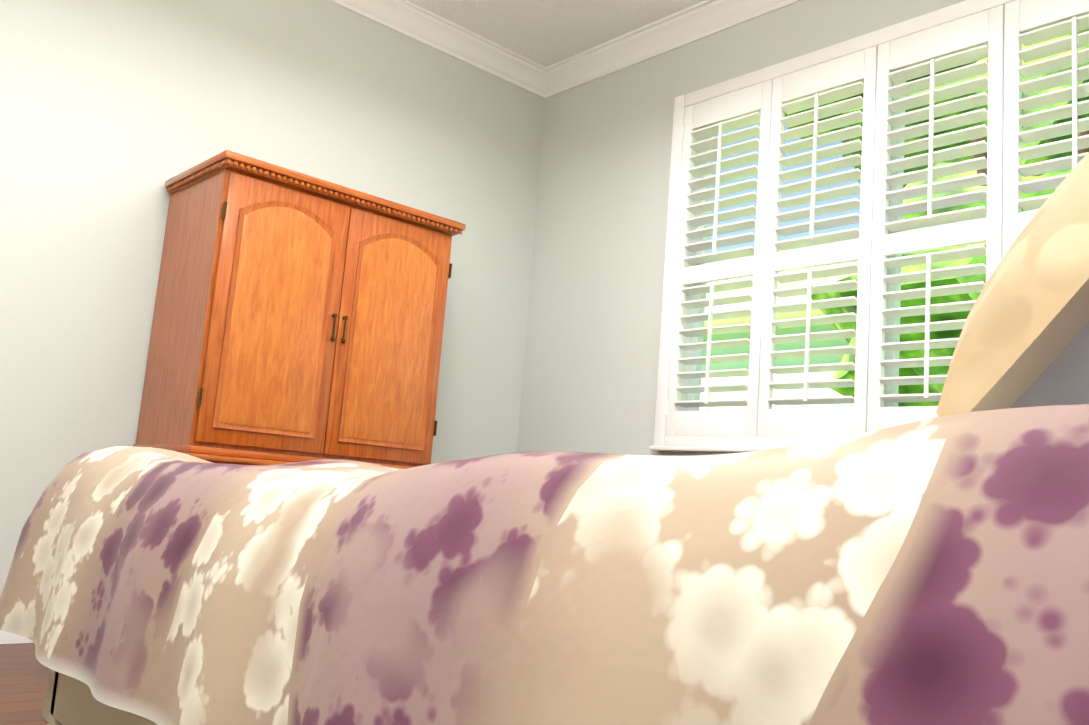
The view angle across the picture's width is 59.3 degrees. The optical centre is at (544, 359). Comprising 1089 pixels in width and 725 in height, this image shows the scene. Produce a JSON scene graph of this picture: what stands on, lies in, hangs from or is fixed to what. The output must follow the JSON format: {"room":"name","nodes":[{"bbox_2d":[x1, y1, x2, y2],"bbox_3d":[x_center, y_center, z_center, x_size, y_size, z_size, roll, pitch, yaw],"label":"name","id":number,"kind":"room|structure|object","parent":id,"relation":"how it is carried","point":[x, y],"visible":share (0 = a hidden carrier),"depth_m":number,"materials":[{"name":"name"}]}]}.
{"room":"bedroom","nodes":[
{"label":"bedroom","id":0,"kind":"room"},
{"bbox_2d":[0,643,48,724],"bbox_3d":[-0.492,0.944,2.097,4.110,0.100,4.530,12,-11,-41],"label":"floor","id":1,"kind":"structure","parent":0,"point":[23,675],"depth_m":2.63,"materials":[{"name":"brown wood"}]},
{"bbox_2d":[133,150,465,468],"bbox_3d":[-0.941,0.223,3.638,1.034,1.700,0.570,12,-11,-41],"label":"armoire","id":2,"kind":"object","parent":1,"relation":"on","point":[298,317],"visible":0.54,"depth_m":3.43,"materials":[{"name":"brown wood"}]},
{"bbox_2d":[0,152,1088,724],"bbox_3d":[0.354,0.161,1.659,1.910,1.450,2.382,12,-11,-41],"label":"bed","id":3,"kind":"object","parent":1,"relation":"on","point":[930,572],"visible":1,"depth_m":0.75,"materials":[{"name":"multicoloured fabric"}]},
{"bbox_2d":[0,0,544,596],"bbox_3d":[-1.077,-0.291,4.046,2.553,2.810,0.120,12,-11,-41],"label":"wall","id":4,"kind":"structure","parent":0,"point":[116,116],"depth_m":3.71,"materials":[{"name":"grey paint"}]},
{"bbox_2d":[0,630,33,643],"bbox_3d":[-1.197,1.010,3.748,2.659,0.138,0.016,12,-11,-41],"label":"baseboard","id":5,"kind":"structure","parent":4,"relation":"attached to","point":[8,638],"depth_m":3.20,"materials":[{"name":"white"}]},
{"bbox_2d":[328,0,543,93],"bbox_3d":[-1.025,-1.652,4.054,2.645,0.115,0.092,12,-11,-41],"label":"crown molding","id":6,"kind":"structure","parent":4,"relation":"attached to","point":[405,17],"depth_m":4.57,"materials":[{"name":"white"}]},
{"bbox_2d":[408,0,703,66],"bbox_3d":[-0.267,-1.927,2.519,4.110,0.100,4.530,12,-11,-41],"label":"ceiling","id":7,"kind":"structure","parent":0,"point":[545,33],"depth_m":4.43,"materials":[{"name":"white paint"}]},
{"bbox_2d":[517,0,965,455],"bbox_3d":[1.240,-0.196,3.457,0.120,2.810,4.090,12,-11,-41],"label":"wall","id":8,"kind":"structure","parent":0,"point":[590,368],"depth_m":4.45,"materials":[{"name":"grey paint"}]},
{"bbox_2d":[536,0,801,98],"bbox_3d":[1.266,-1.541,3.582,0.092,0.115,3.850,12,-11,-41],"label":"crown molding","id":9,"kind":"structure","parent":8,"relation":"attached to","point":[695,22],"depth_m":4.42,"materials":[{"name":"white"}]},
{"bbox_2d":[649,0,1088,452],"bbox_3d":[1.215,-0.438,3.471,0.172,1.576,1.971,12,-11,-41],"label":"window shutters","id":10,"kind":"object","parent":8,"relation":"attached to","point":[884,65],"visible":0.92,"depth_m":3.50,"materials":[{"name":"white wood"}]},
{"label":"outside","id":11,"kind":"structure","parent":0,"visible":0},
{"bbox_3d":[27.456,8.706,37.798,86.410,0.160,100.000,12,-11,-41],"label":"ground","id":12,"kind":"structure","parent":11,"visible":0},
{"bbox_2d":[700,247,857,410],"bbox_3d":[3.007,0.914,18.314,9.500,5.800,13.900,12,-11,-41],"label":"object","id":13,"kind":"structure","parent":12,"relation":"on","point":[790,346],"depth_m":12.06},
{"bbox_2d":[785,29,1088,406],"bbox_3d":[3.792,-0.594,6.891,3.698,5.586,3.994,12,-11,-41],"label":"tree","id":14,"kind":"object","parent":12,"relation":"on","point":[919,335],"depth_m":6.28,"materials":[{"name":"green plant"}]}
]}

